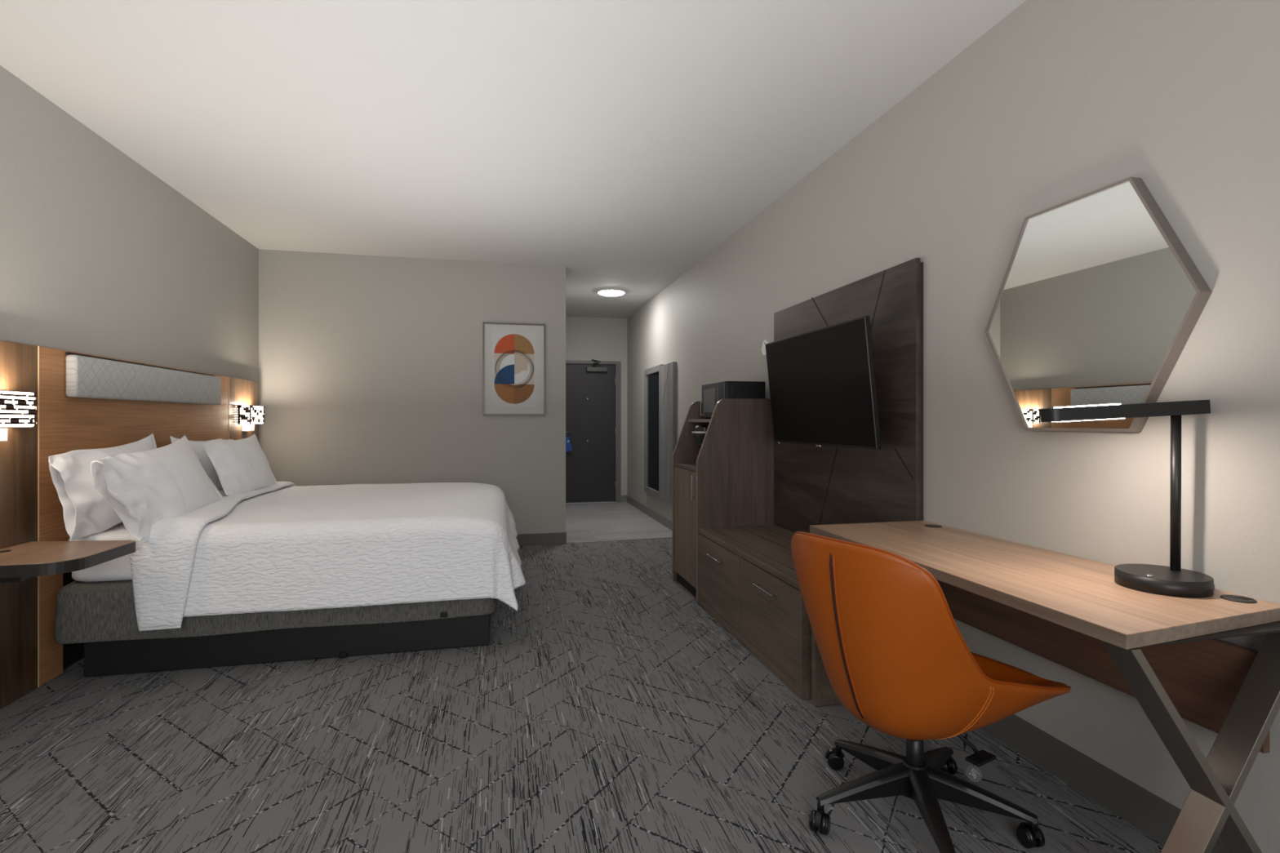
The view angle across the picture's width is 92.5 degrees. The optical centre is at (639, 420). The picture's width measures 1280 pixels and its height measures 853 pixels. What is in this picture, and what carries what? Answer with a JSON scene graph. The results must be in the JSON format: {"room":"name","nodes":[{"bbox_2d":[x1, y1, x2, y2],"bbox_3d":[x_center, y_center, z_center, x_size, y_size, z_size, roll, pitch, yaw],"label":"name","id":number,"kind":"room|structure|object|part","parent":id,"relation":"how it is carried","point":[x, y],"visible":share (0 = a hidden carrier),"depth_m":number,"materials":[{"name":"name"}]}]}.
{"room":"hotel room","nodes":[
{"label":"hotel room","id":0,"kind":"room"},
{"bbox_2d":[0,65,258,382],"bbox_3d":[-2.590,-0.155,1.688,0.120,2.740,7.690,0,0,-13],"label":"wall","id":1,"kind":"structure","parent":0,"point":[100,255],"depth_m":3.34,"materials":[{"name":"paint"}]},
{"bbox_2d":[0,340,37,709],"bbox_3d":[-2.683,0.437,2.472,0.043,1.550,0.619,0,0,-13],"label":"wall panel","id":2,"kind":"object","parent":1,"relation":"attached to","point":[18,361],"visible":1,"depth_m":2.67,"materials":[{"name":"brown wood"}]},
{"bbox_2d":[0,389,37,441],"bbox_3d":[-2.612,-0.018,2.483,0.100,0.210,0.330,0,0,-13],"label":"wall sconce","id":3,"kind":"object","parent":2,"relation":"attached to","point":[18,409],"visible":1,"depth_m":2.54,"materials":[{"name":"white plastic"}]},
{"bbox_2d":[0,391,34,426],"bbox_3d":[-2.612,-0.046,2.483,0.076,0.145,0.306,0,0,-13],"label":"diffuser","id":4,"kind":"object","parent":3,"relation":"attached to","point":[16,407],"depth_m":2.54,"materials":[{"name":"beige"}]},
{"bbox_2d":[0,540,135,586],"bbox_3d":[-2.440,0.616,2.526,0.455,0.157,0.536,0,0,-13],"label":"nightstand","id":5,"kind":"object","parent":2,"relation":"attached to","point":[20,562],"visible":1,"depth_m":2.47,"materials":[{"name":"laminate"}]},
{"bbox_2d":[37,346,229,687],"bbox_3d":[-2.953,0.437,3.761,0.093,1.550,2.014,0,0,-13],"label":"headboard","id":6,"kind":"object","parent":1,"relation":"attached to","point":[85,401],"visible":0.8,"depth_m":3.12,"materials":[{"name":"brown wood"}]},
{"bbox_3d":[-2.941,-0.326,3.716,0.010,0.011,1.560,0,0,-13],"label":"rail","id":7,"kind":"part","parent":6,"relation":"part of","materials":[{"name":"grey fabric"}]},
{"bbox_2d":[229,377,258,441],"bbox_3d":[-3.271,0.437,5.033,0.043,1.550,0.606,0,0,-13],"label":"wall panel","id":8,"kind":"object","parent":1,"relation":"attached to","point":[242,392],"visible":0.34,"depth_m":4.95,"materials":[{"name":"brown wood"}]},
{"bbox_2d":[235,404,264,431],"bbox_3d":[-3.199,-0.018,5.042,0.100,0.210,0.330,0,0,-13],"label":"wall sconce","id":9,"kind":"object","parent":8,"relation":"attached to","point":[248,415],"visible":1,"depth_m":4.94,"materials":[{"name":"white plastic"}]},
{"bbox_2d":[240,405,262,423],"bbox_3d":[-3.199,-0.046,5.042,0.076,0.145,0.306,0,0,-13],"label":"diffuser","id":10,"kind":"object","parent":9,"relation":"attached to","point":[248,414],"depth_m":4.92,"materials":[{"name":"beige"}]},
{"bbox_2d":[258,248,565,533],"bbox_3d":[-2.460,-0.155,7.213,2.847,2.740,3.020,0,0,-13],"label":"wall partition","id":11,"kind":"structure","parent":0,"point":[371,367],"depth_m":5.72,"materials":[{"name":"paint"}]},
{"bbox_2d":[483,322,545,414],"bbox_3d":[-1.216,-0.496,5.931,0.588,0.885,0.030,0,0,-13],"label":"picture frame","id":12,"kind":"object","parent":11,"relation":"attached to","point":[514,353],"visible":1,"depth_m":5.92,"materials":[{"name":"white paper"}]},
{"bbox_2d":[492,331,536,406],"bbox_3d":[-1.214,-0.496,5.924,0.420,0.717,0.004,0,0,-13],"label":"art print","id":13,"kind":"object","parent":12,"relation":"attached to","point":[513,353],"depth_m":5.92,"materials":[{"name":"paper"}]},
{"bbox_2d":[515,532,566,545],"bbox_3d":[-2.053,1.160,5.750,2.721,0.110,0.012,0,0,-13],"label":"baseboard","id":14,"kind":"structure","parent":11,"relation":"attached to","point":[559,537],"depth_m":6.00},
{"bbox_2d":[0,0,1026,318],"bbox_3d":[-0.945,-1.575,3.615,4.190,0.100,10.710,0,0,-13],"label":"ceiling","id":15,"kind":"structure","parent":0,"point":[616,144],"depth_m":2.94,"materials":[{"name":"paint"}]},
{"bbox_2d":[597,288,625,296],"bbox_3d":[-0.338,-1.503,7.218,0.330,0.044,0.330,0,0,-13],"label":"ceiling light","id":16,"kind":"object","parent":15,"relation":"attached to","point":[605,291],"visible":1,"depth_m":7.12,"materials":[{"name":"white plastic"}]},
{"bbox_2d":[598,290,623,296],"bbox_3d":[-0.338,-1.492,7.218,0.300,0.022,0.300,0,0,-13],"label":"diffuser","id":17,"kind":"object","parent":16,"relation":"attached to","point":[607,293],"depth_m":7.15,"materials":[{"name":"white plastic"}]},
{"bbox_2d":[0,501,1164,852],"bbox_3d":[-0.945,1.265,3.615,4.190,0.100,10.710,0,0,-13],"label":"floor","id":18,"kind":"structure","parent":0,"point":[610,711],"depth_m":2.24,"materials":[{"name":"carpet"}]},
{"bbox_2d":[53,488,497,676],"bbox_3d":[-1.966,0.882,4.001,2.024,0.685,1.989,0,0,-13],"label":"bed","id":19,"kind":"object","parent":18,"relation":"on","point":[97,610],"visible":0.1,"depth_m":3.02,"materials":[{"name":"grey fabric"}]},
{"bbox_2d":[48,433,156,540],"bbox_3d":[-2.708,0.310,3.184,0.188,0.469,0.912,0,0,-13],"label":"pillow","id":20,"kind":"object","parent":19,"relation":"on","point":[86,512],"visible":0.56,"depth_m":2.88,"materials":[{"name":"white fabric"}]},
{"bbox_3d":[-1.950,0.653,4.012,1.988,0.226,1.967,0,0,-13],"label":"mattress","id":21,"kind":"part","parent":19,"relation":"part of","materials":[{"name":"white fabric"}]},
{"bbox_2d":[128,481,525,631],"bbox_3d":[-1.823,0.734,4.036,2.034,0.535,2.197,0,0,-13],"label":"bedspread","id":22,"kind":"object","parent":19,"relation":"on","point":[282,546],"visible":0.94,"depth_m":3.09,"materials":[{"name":"white fabric"}]},
{"bbox_2d":[90,435,223,542],"bbox_3d":[-2.471,0.324,3.203,0.251,0.476,0.975,0,0,-13],"label":"pillow","id":23,"kind":"object","parent":22,"relation":"on","point":[144,488],"visible":0.84,"depth_m":2.99,"materials":[{"name":"white fabric"}]},
{"bbox_2d":[169,435,233,490],"bbox_3d":[-2.939,0.309,4.200,0.184,0.428,0.877,0,0,-13],"label":"pillow","id":24,"kind":"object","parent":22,"relation":"on","point":[197,446],"visible":0.12,"depth_m":4.02,"materials":[{"name":"white fabric"}]},
{"bbox_2d":[202,433,277,496],"bbox_3d":[-2.713,0.308,4.189,0.222,0.413,0.885,0,0,-13],"label":"pillow","id":25,"kind":"object","parent":22,"relation":"on","point":[242,466],"visible":0.9,"depth_m":4.01,"materials":[{"name":"white fabric"}]},
{"bbox_2d":[566,537,671,542],"bbox_3d":[-0.148,1.212,6.215,1.213,0.006,0.018,0,0,-13],"label":"trim","id":26,"kind":"structure","parent":18,"relation":"on","point":[653,538],"depth_m":6.20,"materials":[{"name":"silver metal"}]},
{"bbox_2d":[671,398,774,603],"bbox_3d":[0.585,0.532,4.420,0.603,1.360,0.611,0,0,-13],"label":"cabinet","id":27,"kind":"object","parent":18,"relation":"on","point":[731,482],"visible":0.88,"depth_m":4.15,"materials":[{"name":"laminate"}]},
{"bbox_2d":[673,462,696,471],"bbox_3d":[0.597,0.331,4.423,0.575,0.025,0.555,0,0,-13],"label":"countertop","id":28,"kind":"structure","parent":27,"relation":"on","point":[691,466],"depth_m":4.40,"materials":[{"name":"laminate"}]},
{"bbox_2d":[691,425,708,463],"bbox_3d":[0.522,0.176,4.439,0.295,0.282,0.220,0,0,-13],"label":"coffee maker","id":29,"kind":"object","parent":28,"relation":"on","point":[700,432],"visible":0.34,"depth_m":4.38,"materials":[{"name":"black plastic"}]},
{"bbox_3d":[0.328,0.739,4.362,0.020,0.783,0.549,0,0,-13],"label":"door","id":30,"kind":"part","parent":27,"relation":"part of","materials":[{"name":"laminate"}]},
{"bbox_3d":[0.531,0.532,4.707,0.581,1.359,0.028,0,0,-13],"label":"panel","id":31,"kind":"part","parent":27,"relation":"part of","materials":[{"name":"laminate"}]},
{"bbox_3d":[0.358,0.455,4.126,0.028,0.170,0.012,0,0,-13],"label":"handle","id":32,"kind":"part","parent":27,"relation":"part of","materials":[{"name":"silver metal"}]},
{"bbox_2d":[688,418,711,422],"bbox_3d":[0.653,0.001,4.436,0.459,0.022,0.555,0,0,-13],"label":"shelf","id":33,"kind":"object","parent":27,"relation":"attached to","point":[689,420],"depth_m":4.42,"materials":[{"name":"laminate"}]},
{"bbox_2d":[700,381,765,418],"bbox_3d":[0.660,-0.140,4.420,0.316,0.259,0.480,0,0,-13],"label":"microwave","id":34,"kind":"object","parent":27,"relation":"on","point":[712,393],"visible":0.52,"depth_m":4.21,"materials":[{"name":"black plastic"}]},
{"bbox_3d":[0.512,-0.144,4.452,0.017,0.245,0.350,0,0,-13],"label":"door","id":35,"kind":"part","parent":34,"relation":"part of","materials":[{"name":"black glass"}]},
{"bbox_3d":[0.566,-0.144,4.219,0.016,0.245,0.121,0,0,-13],"label":"control panel","id":36,"kind":"part","parent":34,"relation":"part of","materials":[{"name":"black plastic"}]},
{"bbox_2d":[697,524,811,699],"bbox_3d":[0.810,0.960,3.420,0.610,0.505,1.436,0,0,-13],"label":"dresser","id":37,"kind":"object","parent":18,"relation":"on","point":[748,582],"visible":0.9,"depth_m":3.19,"materials":[{"name":"laminate"}]},
{"bbox_3d":[0.450,0.830,3.692,0.030,0.010,0.220,0,0,-13],"label":"handle","id":38,"kind":"part","parent":37,"relation":"part of","materials":[{"name":"silver metal"}]},
{"bbox_3d":[0.474,0.953,3.702,0.020,0.412,0.682,0,0,-13],"label":"drawer","id":39,"kind":"part","parent":37,"relation":"part of","materials":[{"name":"laminate"}]},
{"bbox_3d":[0.609,0.830,2.999,0.030,0.010,0.220,0,0,-13],"label":"handle","id":40,"kind":"part","parent":37,"relation":"part of","materials":[{"name":"silver metal"}]},
{"bbox_3d":[0.632,0.953,3.014,0.020,0.412,0.662,0,0,-13],"label":"drawer","id":41,"kind":"part","parent":37,"relation":"part of","materials":[{"name":"laminate"}]},
{"bbox_2d":[791,531,1071,852],"bbox_3d":[0.831,0.769,1.906,0.759,0.890,0.631,0,0,-28],"label":"office chair","id":42,"kind":"object","parent":18,"relation":"on","point":[892,649],"visible":1,"depth_m":1.67,"materials":[{"name":"orange leather"}]},
{"bbox_3d":[0.679,1.096,1.838,0.302,0.098,0.065,0,0,-13],"label":"leg","id":43,"kind":"part","parent":42,"relation":"part of","materials":[{"name":"black plastic"}]},
{"bbox_3d":[0.763,1.096,2.018,0.062,0.098,0.300,0,0,-28],"label":"leg","id":44,"kind":"part","parent":42,"relation":"part of","materials":[{"name":"black plastic"}]},
{"bbox_3d":[0.817,1.096,1.709,0.062,0.098,0.300,0,0,8],"label":"leg","id":45,"kind":"part","parent":42,"relation":"part of","materials":[{"name":"black plastic"}]},
{"bbox_3d":[0.955,1.096,1.991,0.062,0.098,0.300,0,0,44],"label":"leg","id":46,"kind":"part","parent":42,"relation":"part of","materials":[{"name":"black plastic"}]},
{"bbox_2d":[965,764,982,782],"bbox_3d":[0.990,1.039,1.815,0.026,0.055,0.040,0,0,-37],"label":"tag","id":47,"kind":"object","parent":42,"relation":"hanging from","point":[974,774],"visible":0.98,"depth_m":1.81,"materials":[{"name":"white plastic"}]},
{"bbox_3d":[0.985,0.969,1.832,0.167,0.092,0.080,0,0,-1],"label":"lever","id":48,"kind":"part","parent":42,"relation":"part of","materials":[{"name":"black plastic"}]},
{"bbox_3d":[0.989,1.096,1.800,0.300,0.098,0.062,0,0,26],"label":"leg","id":49,"kind":"part","parent":42,"relation":"part of","materials":[{"name":"black plastic"}]},
{"bbox_2d":[809,520,1279,852],"bbox_3d":[1.150,0.829,2.022,0.577,0.766,1.374,0,0,-13],"label":"desk","id":50,"kind":"object","parent":18,"relation":"on","point":[1166,653],"visible":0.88,"depth_m":1.55,"materials":[{"name":"laminate"}]},
{"bbox_3d":[1.010,0.847,2.671,0.557,0.730,0.030,0,0,-13],"label":"panel","id":51,"kind":"part","parent":50,"relation":"part of","materials":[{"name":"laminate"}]},
{"bbox_2d":[1040,400,1214,598],"bbox_3d":[1.327,0.197,1.693,0.396,0.505,0.204,0,0,24],"label":"desk lamp","id":52,"kind":"object","parent":50,"relation":"on","point":[1173,580],"visible":1,"depth_m":1.65,"materials":[{"name":"black metal"}]},
{"bbox_3d":[1.299,0.850,1.397,0.539,0.723,0.070,0,0,-13],"label":"crossed leg","id":53,"kind":"part","parent":50,"relation":"part of","materials":[{"name":"metal"}]},
{"bbox_3d":[1.296,0.485,1.400,0.552,0.005,0.059,0,0,-13],"label":"mounting plate","id":54,"kind":"part","parent":50,"relation":"part of","materials":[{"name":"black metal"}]},
{"bbox_3d":[1.313,0.850,1.400,0.522,0.723,0.069,0,0,-13],"label":"crossed leg","id":55,"kind":"part","parent":50,"relation":"part of","materials":[{"name":"metal"}]},
{"bbox_2d":[565,315,626,495],"bbox_3d":[-0.801,-0.155,9.081,1.223,2.740,0.120,0,0,-13],"label":"wall","id":56,"kind":"structure","parent":0,"point":[587,339],"depth_m":9.09,"materials":[{"name":"paint"}]},
{"bbox_2d":[565,359,615,502],"bbox_3d":[-0.782,0.151,8.975,0.898,2.113,0.206,0,0,-13],"label":"door","id":57,"kind":"structure","parent":56,"relation":"in","point":[590,388],"depth_m":9.05,"materials":[{"name":"paint"}]},
{"bbox_2d":[565,431,572,452],"bbox_3d":[-1.048,0.315,8.887,0.135,0.300,0.006,0,0,-13],"label":"hanger","id":58,"kind":"object","parent":57,"relation":"hanging from","point":[568,446],"visible":0.86,"depth_m":8.89,"materials":[{"name":"blue plastic"}]},
{"bbox_3d":[-0.636,-0.845,8.986,0.193,0.121,0.033,0,0,39],"label":"closer arm","id":59,"kind":"part","parent":57,"relation":"part of","materials":[{"name":"black metal"}]},
{"bbox_2d":[565,360,621,502],"bbox_3d":[-0.799,0.168,9.061,1.028,2.095,0.120,0,0,-13],"label":"trim","id":60,"kind":"structure","parent":56,"relation":"attached to","point":[618,364],"depth_m":9.11,"materials":[{"name":"paint"}]},
{"bbox_2d":[626,0,1279,852],"bbox_3d":[1.038,-0.155,4.071,0.120,2.740,10.710,0,0,-13],"label":"wall","id":61,"kind":"structure","parent":0,"point":[1058,102],"depth_m":2.06,"materials":[{"name":"paint"}]},
{"bbox_2d":[644,364,663,499],"bbox_3d":[0.167,0.132,7.500,0.042,1.570,0.814,0,0,-13],"label":"wall mirror","id":62,"kind":"object","parent":61,"relation":"attached to","point":[652,375],"visible":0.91,"depth_m":7.54,"materials":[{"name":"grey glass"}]},
{"bbox_2d":[647,372,658,491],"bbox_3d":[0.167,0.132,7.500,0.006,1.420,0.664,0,0,-13],"label":"mirror glass","id":63,"kind":"object","parent":62,"relation":"attached to","point":[652,377],"depth_m":7.50,"materials":[{"name":"grey mirror"}]},
{"bbox_2d":[660,361,676,504],"bbox_3d":[0.316,0.139,6.848,0.043,1.543,0.517,0,0,-13],"label":"panel","id":64,"kind":"object","parent":61,"relation":"attached to","point":[668,371],"visible":0.82,"depth_m":6.78,"materials":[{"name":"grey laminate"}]},
{"bbox_2d":[761,340,768,355],"bbox_3d":[0.896,-0.520,4.372,0.022,0.110,0.110,0,0,-13],"label":"wall sensor","id":65,"kind":"object","parent":61,"relation":"attached to","point":[763,348],"visible":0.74,"depth_m":4.37,"materials":[{"name":"white plastic"}]},
{"bbox_2d":[773,257,923,533],"bbox_3d":[1.095,-0.016,3.468,0.038,1.448,1.466,0,0,-13],"label":"panel","id":66,"kind":"object","parent":61,"relation":"attached to","point":[824,485],"visible":0.71,"depth_m":3.06,"materials":[{"name":"brown wood"}]},
{"bbox_2d":[764,315,881,448],"bbox_3d":[1.000,-0.171,3.367,0.187,0.631,1.071,0,0,-13],"label":"television","id":67,"kind":"object","parent":66,"relation":"attached to","point":[822,383],"visible":1,"depth_m":3.20,"materials":[{"name":"black plastic"}]},
{"bbox_2d":[621,495,1230,852],"bbox_3d":[0.384,1.153,3.920,1.223,0.125,10.470,0,0,-13],"label":"baseboard","id":68,"kind":"structure","parent":61,"relation":"attached to","point":[1148,812],"depth_m":1.97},
{"bbox_2d":[984,177,1212,431],"bbox_3d":[1.430,-0.344,2.000,0.041,0.756,0.744,0,0,-13],"label":"mirror","id":69,"kind":"object","parent":61,"relation":"attached to","point":[1099,300],"visible":1,"depth_m":1.92,"materials":[{"name":"metal"}]}
]}

